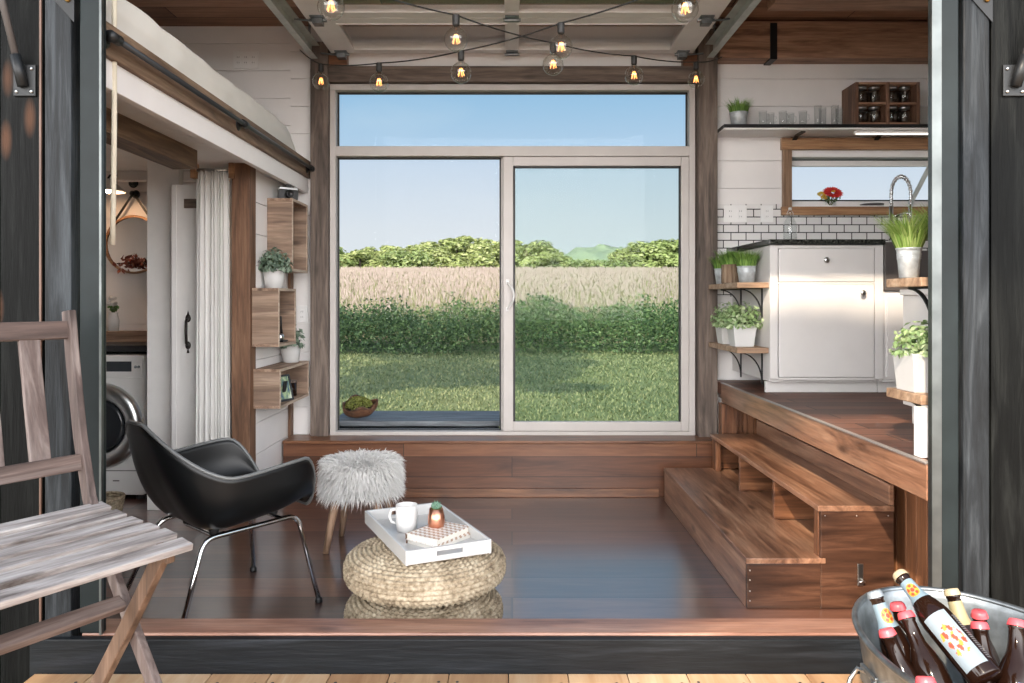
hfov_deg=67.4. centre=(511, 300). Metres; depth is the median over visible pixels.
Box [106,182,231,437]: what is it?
wall
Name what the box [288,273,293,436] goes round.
trim
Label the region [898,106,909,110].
glass jar
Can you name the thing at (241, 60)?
outlet
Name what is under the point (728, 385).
trim
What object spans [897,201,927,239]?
grass plant
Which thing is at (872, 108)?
glass jar
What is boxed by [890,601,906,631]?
beer bottle
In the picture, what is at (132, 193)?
wall hook
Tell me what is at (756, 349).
wall shelf
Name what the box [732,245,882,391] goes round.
base cabinet
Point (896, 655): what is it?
beer bottle
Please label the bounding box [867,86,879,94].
glass jar
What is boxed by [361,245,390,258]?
tree
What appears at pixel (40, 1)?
trim
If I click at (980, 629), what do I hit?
beer bottle
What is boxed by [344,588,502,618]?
pouf
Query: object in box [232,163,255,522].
trim
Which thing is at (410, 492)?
baseboard
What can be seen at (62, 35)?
trim
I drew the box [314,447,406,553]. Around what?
stool
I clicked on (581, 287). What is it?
meadow grass
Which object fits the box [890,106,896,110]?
glass jar
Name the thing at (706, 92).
trim
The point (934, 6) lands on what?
trim
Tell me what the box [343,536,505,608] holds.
pouf
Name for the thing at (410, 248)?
tree
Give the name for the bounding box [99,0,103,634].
trim
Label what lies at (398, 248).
tree
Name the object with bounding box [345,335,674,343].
meadow
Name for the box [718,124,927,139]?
floating shelf
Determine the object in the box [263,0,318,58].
door track
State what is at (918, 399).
wall shelf
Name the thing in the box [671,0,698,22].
bulb
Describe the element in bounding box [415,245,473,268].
tree
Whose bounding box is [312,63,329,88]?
bulb
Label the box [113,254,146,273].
dried leaves
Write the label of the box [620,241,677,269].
tree
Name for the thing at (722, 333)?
leafy plant
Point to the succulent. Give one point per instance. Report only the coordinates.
(436, 518)
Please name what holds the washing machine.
on the floor at (567, 557)
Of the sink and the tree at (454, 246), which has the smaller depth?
the sink
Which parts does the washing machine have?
door glass, control panel, door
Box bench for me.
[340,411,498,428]
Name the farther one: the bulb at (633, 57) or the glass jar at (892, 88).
the glass jar at (892, 88)
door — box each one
[172,184,195,449]
[293,0,730,59]
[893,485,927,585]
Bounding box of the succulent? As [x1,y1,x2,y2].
[428,500,444,527]
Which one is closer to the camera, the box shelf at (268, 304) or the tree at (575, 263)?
the box shelf at (268, 304)
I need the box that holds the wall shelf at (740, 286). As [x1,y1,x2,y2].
[709,282,768,318]
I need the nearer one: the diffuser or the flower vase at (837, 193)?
the diffuser
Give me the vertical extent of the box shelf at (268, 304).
0.340 m
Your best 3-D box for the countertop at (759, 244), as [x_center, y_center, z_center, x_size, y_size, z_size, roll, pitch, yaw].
[1.794,-0.339,4.793,0.695,0.030,0.786,0,0,0]
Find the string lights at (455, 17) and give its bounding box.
[317,0,721,86]
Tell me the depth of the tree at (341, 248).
82.16 m
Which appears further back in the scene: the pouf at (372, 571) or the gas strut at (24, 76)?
the pouf at (372, 571)
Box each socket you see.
[236,55,240,64]
[243,55,247,64]
[251,55,255,64]
[300,309,303,318]
[728,209,732,218]
[738,209,742,218]
[765,209,768,218]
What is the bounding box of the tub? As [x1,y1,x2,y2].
[847,586,1023,682]
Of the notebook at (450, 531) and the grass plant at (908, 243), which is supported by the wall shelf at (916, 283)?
the grass plant at (908, 243)
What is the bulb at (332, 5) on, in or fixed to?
attached to the string lights at (455, 17)
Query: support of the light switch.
attached to the wall at (749, 168)
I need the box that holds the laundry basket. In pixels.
[106,491,124,510]
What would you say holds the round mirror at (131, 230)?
hanging from the wall hook
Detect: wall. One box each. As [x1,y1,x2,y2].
[0,0,44,682]
[106,26,927,438]
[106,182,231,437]
[256,169,287,469]
[914,406,927,457]
[989,0,1023,607]
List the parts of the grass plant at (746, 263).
pot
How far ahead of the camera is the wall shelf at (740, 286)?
4.55 m
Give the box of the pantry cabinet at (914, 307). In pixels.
[900,289,927,423]
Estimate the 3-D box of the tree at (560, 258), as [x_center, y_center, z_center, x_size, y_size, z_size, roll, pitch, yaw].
[4.080,-3.217,86.242,8.202,5.695,6.088,0,0,-6]
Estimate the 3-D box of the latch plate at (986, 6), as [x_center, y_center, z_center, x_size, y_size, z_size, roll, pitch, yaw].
[1.522,-0.955,2.481,0.067,0.110,0.019,0,0,0]
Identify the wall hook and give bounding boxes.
[129,190,139,198]
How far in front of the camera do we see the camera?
4.77 m
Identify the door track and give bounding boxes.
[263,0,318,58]
[706,0,760,57]
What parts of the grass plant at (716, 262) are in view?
pot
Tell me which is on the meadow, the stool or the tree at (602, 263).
the tree at (602, 263)
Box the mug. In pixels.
[388,502,417,532]
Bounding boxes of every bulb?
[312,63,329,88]
[317,0,344,20]
[369,62,388,86]
[444,14,467,51]
[451,50,470,83]
[543,42,562,75]
[549,22,572,58]
[626,55,643,81]
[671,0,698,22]
[687,61,704,86]
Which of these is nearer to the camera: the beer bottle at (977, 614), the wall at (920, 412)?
the beer bottle at (977, 614)
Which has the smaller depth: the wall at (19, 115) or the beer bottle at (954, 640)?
the beer bottle at (954, 640)
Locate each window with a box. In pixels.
[330,85,694,434]
[780,138,927,214]
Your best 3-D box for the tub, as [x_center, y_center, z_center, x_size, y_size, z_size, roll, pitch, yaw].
[1.087,0.994,1.735,0.604,0.402,0.829,0,0,0]
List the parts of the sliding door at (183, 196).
pull handle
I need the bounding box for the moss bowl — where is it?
[342,394,377,417]
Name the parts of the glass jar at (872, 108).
lid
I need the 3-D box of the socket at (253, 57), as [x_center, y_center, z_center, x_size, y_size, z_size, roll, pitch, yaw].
[-1.749,-1.630,5.192,0.032,0.068,0.003,0,0,0]
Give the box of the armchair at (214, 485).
[125,420,322,618]
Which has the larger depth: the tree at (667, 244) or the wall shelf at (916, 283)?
the tree at (667, 244)
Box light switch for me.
[297,306,307,322]
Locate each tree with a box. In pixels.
[340,247,357,267]
[340,250,382,267]
[345,249,367,267]
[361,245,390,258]
[363,246,411,267]
[377,249,448,268]
[404,241,441,264]
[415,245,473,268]
[424,237,481,269]
[455,235,494,266]
[460,241,518,268]
[491,240,523,265]
[492,240,556,268]
[517,248,579,267]
[552,259,588,268]
[580,259,595,269]
[587,259,631,268]
[607,246,638,264]
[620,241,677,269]
[641,238,677,267]
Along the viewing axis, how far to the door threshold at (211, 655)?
2.47 m
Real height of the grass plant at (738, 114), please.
0.177 m
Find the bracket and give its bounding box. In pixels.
[764,23,776,64]
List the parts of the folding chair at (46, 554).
rail, rail, leg, leg, seat rail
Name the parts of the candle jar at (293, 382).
glass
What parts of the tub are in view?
ring handle, handle plate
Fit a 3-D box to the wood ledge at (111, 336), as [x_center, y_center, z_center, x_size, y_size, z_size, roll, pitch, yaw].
[-2.658,0.247,5.357,0.865,0.074,0.115,0,0,0]
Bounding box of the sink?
[883,242,927,290]
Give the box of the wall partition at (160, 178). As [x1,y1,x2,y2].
[147,159,182,509]
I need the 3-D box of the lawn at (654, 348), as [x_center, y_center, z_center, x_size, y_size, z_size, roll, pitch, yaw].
[0.000,1.694,15.750,120.000,0.232,27.500,0,0,0]
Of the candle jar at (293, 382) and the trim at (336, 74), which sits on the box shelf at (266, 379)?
the candle jar at (293, 382)
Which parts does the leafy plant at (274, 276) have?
pot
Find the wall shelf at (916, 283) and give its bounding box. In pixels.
[886,277,927,309]
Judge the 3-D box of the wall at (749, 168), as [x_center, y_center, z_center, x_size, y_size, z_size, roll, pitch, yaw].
[0.050,-0.305,5.245,6.300,3.150,0.090,0,0,0]
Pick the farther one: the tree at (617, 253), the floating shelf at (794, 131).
the tree at (617, 253)
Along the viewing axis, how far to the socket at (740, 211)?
5.18 m
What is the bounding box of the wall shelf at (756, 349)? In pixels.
[709,342,768,383]
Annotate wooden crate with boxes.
[842,82,919,123]
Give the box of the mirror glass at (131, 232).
[107,217,146,271]
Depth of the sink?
4.42 m
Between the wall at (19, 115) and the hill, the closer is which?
the wall at (19, 115)
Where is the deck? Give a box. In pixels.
[24,674,863,682]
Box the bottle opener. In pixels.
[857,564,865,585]
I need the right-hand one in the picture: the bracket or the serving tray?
the bracket
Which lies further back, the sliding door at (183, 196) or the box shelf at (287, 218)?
the box shelf at (287, 218)
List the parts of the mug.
handle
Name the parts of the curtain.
rod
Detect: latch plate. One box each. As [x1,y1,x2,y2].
[54,0,74,22]
[972,0,992,22]
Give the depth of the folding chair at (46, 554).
2.15 m
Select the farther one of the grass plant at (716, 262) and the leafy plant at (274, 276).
the grass plant at (716, 262)
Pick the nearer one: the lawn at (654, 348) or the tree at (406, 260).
the lawn at (654, 348)
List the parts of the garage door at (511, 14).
frame, frame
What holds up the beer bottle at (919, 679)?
in the tub
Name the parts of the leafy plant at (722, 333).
pot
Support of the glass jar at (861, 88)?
in the wooden crate
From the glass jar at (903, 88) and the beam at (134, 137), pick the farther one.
the glass jar at (903, 88)
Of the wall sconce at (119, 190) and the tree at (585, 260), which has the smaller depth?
the wall sconce at (119, 190)
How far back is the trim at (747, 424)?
4.97 m
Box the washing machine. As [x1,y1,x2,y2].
[106,352,146,498]
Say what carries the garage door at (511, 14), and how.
attached to the door track at (742, 9)
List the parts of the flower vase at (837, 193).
red flower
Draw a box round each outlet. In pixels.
[233,52,258,68]
[724,205,746,221]
[760,205,772,221]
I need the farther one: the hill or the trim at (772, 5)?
the hill
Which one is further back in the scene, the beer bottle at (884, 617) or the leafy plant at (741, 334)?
the leafy plant at (741, 334)
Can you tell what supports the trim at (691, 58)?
on the trim at (336, 74)
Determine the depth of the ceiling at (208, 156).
4.00 m
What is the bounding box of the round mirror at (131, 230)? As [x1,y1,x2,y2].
[106,194,146,273]
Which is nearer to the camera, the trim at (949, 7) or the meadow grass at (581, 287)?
the trim at (949, 7)
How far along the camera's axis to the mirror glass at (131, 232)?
5.37 m
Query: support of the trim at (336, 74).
attached to the wall at (749, 168)
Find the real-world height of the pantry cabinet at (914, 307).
0.585 m
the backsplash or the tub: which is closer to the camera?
the tub
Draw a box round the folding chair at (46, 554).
[0,310,192,682]
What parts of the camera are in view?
plate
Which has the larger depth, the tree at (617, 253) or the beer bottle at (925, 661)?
the tree at (617, 253)
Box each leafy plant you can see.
[258,247,292,287]
[280,324,304,362]
[710,301,745,343]
[719,301,763,346]
[889,320,927,392]
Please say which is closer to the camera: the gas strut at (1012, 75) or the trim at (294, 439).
the gas strut at (1012, 75)
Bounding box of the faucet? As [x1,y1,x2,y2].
[888,174,912,241]
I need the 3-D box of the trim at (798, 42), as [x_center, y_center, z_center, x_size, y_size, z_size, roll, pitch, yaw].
[2.281,-1.724,5.129,1.818,0.243,0.138,0,0,0]
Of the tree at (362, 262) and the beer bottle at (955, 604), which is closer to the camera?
the beer bottle at (955, 604)
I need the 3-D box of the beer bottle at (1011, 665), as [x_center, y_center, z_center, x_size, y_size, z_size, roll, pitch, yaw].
[1.089,0.846,1.661,0.075,0.277,0.174,0,0,37]
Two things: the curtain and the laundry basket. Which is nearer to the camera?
the curtain
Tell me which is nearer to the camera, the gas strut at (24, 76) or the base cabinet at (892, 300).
the gas strut at (24, 76)
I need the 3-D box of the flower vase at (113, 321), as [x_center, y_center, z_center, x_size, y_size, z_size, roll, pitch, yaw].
[-2.781,0.085,5.353,0.085,0.250,0.085,0,0,0]
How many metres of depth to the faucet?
4.85 m
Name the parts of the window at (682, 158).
pull handle, sliding sash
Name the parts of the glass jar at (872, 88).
lid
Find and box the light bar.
[853,131,927,134]
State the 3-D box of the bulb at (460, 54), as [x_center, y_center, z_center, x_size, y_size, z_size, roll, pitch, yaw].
[-0.262,-1.203,3.950,0.108,0.166,0.107,0,0,0]
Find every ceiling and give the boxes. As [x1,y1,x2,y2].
[106,92,242,170]
[126,0,927,25]
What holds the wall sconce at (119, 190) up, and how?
attached to the wall at (130, 290)
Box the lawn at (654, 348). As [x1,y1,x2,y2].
[340,343,677,420]
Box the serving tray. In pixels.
[365,503,490,565]
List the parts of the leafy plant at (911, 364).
pot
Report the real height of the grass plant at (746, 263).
0.202 m
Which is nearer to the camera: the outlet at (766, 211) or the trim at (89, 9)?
the trim at (89, 9)
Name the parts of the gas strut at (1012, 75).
mount plate, rod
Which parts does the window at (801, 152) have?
frame, stay arm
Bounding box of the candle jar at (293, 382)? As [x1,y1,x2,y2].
[290,380,296,395]
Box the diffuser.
[855,133,927,134]
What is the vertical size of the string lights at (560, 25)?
0.550 m
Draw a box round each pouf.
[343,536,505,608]
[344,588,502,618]
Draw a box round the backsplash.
[718,204,927,296]
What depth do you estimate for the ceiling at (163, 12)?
4.92 m
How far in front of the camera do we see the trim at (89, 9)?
2.50 m
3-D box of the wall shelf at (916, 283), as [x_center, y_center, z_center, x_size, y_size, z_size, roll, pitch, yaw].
[1.560,0.033,2.790,0.280,0.232,0.250,0,0,0]
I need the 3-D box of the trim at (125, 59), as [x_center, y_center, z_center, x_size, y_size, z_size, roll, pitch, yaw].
[-1.387,-0.884,3.860,0.050,0.115,2.670,0,0,0]
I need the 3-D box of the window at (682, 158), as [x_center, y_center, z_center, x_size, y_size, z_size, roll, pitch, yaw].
[0.003,-0.276,5.207,2.458,2.360,0.155,0,0,0]
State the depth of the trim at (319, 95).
5.12 m
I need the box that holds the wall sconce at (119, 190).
[106,174,137,193]
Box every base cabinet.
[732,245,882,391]
[877,291,902,391]
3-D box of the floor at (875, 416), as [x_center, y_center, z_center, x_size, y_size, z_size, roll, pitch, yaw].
[2.285,0.573,3.910,1.830,0.075,2.580,0,0,0]
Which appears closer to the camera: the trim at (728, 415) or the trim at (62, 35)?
the trim at (62, 35)
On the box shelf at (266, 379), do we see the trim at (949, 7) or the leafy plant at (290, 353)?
the leafy plant at (290, 353)
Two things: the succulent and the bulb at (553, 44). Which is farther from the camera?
the bulb at (553, 44)
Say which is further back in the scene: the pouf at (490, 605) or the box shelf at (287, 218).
the box shelf at (287, 218)
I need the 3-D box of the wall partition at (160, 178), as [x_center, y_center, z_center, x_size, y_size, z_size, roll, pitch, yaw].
[-2.118,0.195,4.690,0.195,2.150,0.060,0,0,0]
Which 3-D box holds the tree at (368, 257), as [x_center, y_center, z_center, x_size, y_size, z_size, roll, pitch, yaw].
[-16.296,-2.976,84.265,7.339,5.096,5.447,0,0,-15]
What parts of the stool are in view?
leg, leg, leg, leg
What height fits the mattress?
0.266 m
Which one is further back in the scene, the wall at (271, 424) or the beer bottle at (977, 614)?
the wall at (271, 424)
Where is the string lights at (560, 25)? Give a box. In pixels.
[300,0,698,88]
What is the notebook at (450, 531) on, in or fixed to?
on the notebook at (465, 536)
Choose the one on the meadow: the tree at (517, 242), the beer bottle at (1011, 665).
the tree at (517, 242)
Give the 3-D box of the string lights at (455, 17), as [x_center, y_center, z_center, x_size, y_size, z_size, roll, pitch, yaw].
[0.064,-1.369,3.825,3.583,0.470,0.145,0,0,-43]
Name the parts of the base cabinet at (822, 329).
panel, frame, drawer, door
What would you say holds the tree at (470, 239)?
on the meadow
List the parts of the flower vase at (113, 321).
white flower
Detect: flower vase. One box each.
[106,295,119,330]
[817,186,842,204]
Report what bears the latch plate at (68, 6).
attached to the wall at (19, 115)
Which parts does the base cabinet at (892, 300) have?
door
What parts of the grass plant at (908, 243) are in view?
pot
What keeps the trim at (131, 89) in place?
attached to the wall at (749, 168)
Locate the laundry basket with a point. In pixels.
(115, 499)
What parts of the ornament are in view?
arm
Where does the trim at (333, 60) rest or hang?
on the trim at (336, 74)
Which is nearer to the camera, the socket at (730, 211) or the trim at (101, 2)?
the trim at (101, 2)
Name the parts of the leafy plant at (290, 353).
pot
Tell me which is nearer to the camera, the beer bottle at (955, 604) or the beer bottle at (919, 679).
the beer bottle at (919, 679)
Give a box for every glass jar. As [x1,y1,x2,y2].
[859,86,866,90]
[859,106,866,110]
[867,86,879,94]
[867,106,879,114]
[890,86,896,90]
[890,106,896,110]
[898,86,909,90]
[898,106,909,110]
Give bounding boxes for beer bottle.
[867,589,910,662]
[878,627,915,678]
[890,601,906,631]
[893,569,1001,682]
[898,610,952,682]
[915,676,935,682]
[944,588,972,682]
[970,608,1000,664]
[970,621,998,665]
[996,618,1023,682]
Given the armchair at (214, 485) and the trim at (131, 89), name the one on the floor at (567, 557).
the armchair at (214, 485)
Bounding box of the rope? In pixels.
[110,0,116,244]
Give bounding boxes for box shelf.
[252,288,295,346]
[253,361,308,408]
[267,198,307,272]
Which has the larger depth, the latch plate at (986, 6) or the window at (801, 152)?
the window at (801, 152)
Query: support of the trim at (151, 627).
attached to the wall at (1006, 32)
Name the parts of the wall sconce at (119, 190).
lamp shade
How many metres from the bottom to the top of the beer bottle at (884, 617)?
0.277 m
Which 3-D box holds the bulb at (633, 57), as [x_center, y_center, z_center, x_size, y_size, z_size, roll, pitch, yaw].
[0.699,-1.321,4.400,0.108,0.166,0.107,0,0,0]
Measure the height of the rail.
0.068 m
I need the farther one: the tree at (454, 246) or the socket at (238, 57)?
the tree at (454, 246)
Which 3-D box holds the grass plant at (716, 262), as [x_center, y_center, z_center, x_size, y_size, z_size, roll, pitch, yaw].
[1.363,-0.207,4.956,0.250,0.197,0.242,0,0,0]
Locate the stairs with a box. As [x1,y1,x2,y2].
[664,420,893,608]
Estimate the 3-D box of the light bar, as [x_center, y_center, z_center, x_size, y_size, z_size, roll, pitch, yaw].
[2.665,-1.095,4.999,0.870,0.021,0.042,0,0,0]
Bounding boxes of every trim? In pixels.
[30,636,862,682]
[39,0,41,621]
[45,0,81,636]
[80,0,105,632]
[82,619,857,635]
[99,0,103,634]
[106,21,309,178]
[106,58,307,192]
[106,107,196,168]
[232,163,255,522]
[283,435,711,443]
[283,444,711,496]
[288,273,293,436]
[310,42,329,436]
[328,66,696,83]
[329,53,348,65]
[681,53,696,65]
[695,29,717,436]
[716,21,927,63]
[719,402,737,468]
[721,383,927,463]
[738,410,757,468]
[767,0,927,10]
[928,0,941,587]
[942,0,957,588]
[958,0,988,596]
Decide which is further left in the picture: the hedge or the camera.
the camera
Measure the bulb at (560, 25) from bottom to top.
0.166 m
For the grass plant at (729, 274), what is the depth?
4.75 m
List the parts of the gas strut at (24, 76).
rod, rod, mount plate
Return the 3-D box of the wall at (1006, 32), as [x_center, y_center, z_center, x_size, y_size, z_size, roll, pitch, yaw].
[2.792,-0.105,2.560,2.487,3.650,0.120,0,0,0]
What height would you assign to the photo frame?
0.159 m
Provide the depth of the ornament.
4.64 m
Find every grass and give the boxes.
[340,265,677,336]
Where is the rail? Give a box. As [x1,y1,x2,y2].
[106,29,314,173]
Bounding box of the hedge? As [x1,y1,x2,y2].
[340,291,677,355]
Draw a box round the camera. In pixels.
[278,184,297,199]
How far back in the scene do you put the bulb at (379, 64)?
4.39 m
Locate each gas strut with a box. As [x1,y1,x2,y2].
[0,0,36,95]
[1002,48,1023,95]
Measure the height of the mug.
0.105 m
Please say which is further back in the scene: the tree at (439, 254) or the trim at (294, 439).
the tree at (439, 254)
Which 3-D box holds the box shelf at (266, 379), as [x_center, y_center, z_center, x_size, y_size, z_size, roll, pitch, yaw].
[-1.421,0.510,4.765,0.156,0.230,0.630,0,0,0]
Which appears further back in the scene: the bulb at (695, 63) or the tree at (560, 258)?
the tree at (560, 258)
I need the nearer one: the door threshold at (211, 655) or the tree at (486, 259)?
the door threshold at (211, 655)
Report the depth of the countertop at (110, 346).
4.93 m
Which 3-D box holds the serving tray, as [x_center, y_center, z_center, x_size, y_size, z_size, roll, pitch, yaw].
[-0.345,0.901,3.015,0.327,0.052,0.581,0,0,-25]
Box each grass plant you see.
[706,254,722,283]
[713,248,748,283]
[724,96,756,123]
[726,248,762,281]
[869,209,927,277]
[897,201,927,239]
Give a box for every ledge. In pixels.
[106,331,146,341]
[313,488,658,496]
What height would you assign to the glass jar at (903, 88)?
0.114 m
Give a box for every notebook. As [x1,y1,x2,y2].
[405,521,468,545]
[406,533,469,547]
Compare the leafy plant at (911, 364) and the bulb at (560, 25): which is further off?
the bulb at (560, 25)
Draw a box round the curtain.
[190,163,234,443]
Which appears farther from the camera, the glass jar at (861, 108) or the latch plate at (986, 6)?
the glass jar at (861, 108)
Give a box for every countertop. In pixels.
[106,342,146,351]
[726,239,885,252]
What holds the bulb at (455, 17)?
attached to the string lights at (455, 17)
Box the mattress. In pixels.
[106,0,295,150]
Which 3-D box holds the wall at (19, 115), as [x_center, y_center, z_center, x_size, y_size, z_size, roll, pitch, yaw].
[-2.759,-0.105,2.560,2.487,3.650,0.120,0,0,0]
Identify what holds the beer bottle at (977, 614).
on the ice cubes
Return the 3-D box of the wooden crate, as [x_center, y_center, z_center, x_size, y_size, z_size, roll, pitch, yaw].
[2.430,-1.280,5.071,0.416,0.275,0.212,0,0,0]
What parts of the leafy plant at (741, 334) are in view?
pot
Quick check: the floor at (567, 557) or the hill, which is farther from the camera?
the hill
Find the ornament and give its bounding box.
[280,316,287,341]
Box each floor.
[106,493,851,618]
[718,380,927,459]
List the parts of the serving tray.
handle, handle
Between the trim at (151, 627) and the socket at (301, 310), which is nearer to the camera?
the trim at (151, 627)
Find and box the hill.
[550,244,622,261]
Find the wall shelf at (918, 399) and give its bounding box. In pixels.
[886,388,927,405]
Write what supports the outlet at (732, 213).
attached to the wall at (749, 168)
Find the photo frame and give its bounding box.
[281,374,293,401]
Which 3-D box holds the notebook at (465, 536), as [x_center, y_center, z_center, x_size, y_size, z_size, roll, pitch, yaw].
[-0.278,0.916,2.954,0.153,0.023,0.210,0,0,37]
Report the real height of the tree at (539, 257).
6.703 m
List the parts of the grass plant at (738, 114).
pot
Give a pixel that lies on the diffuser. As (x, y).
(855, 133)

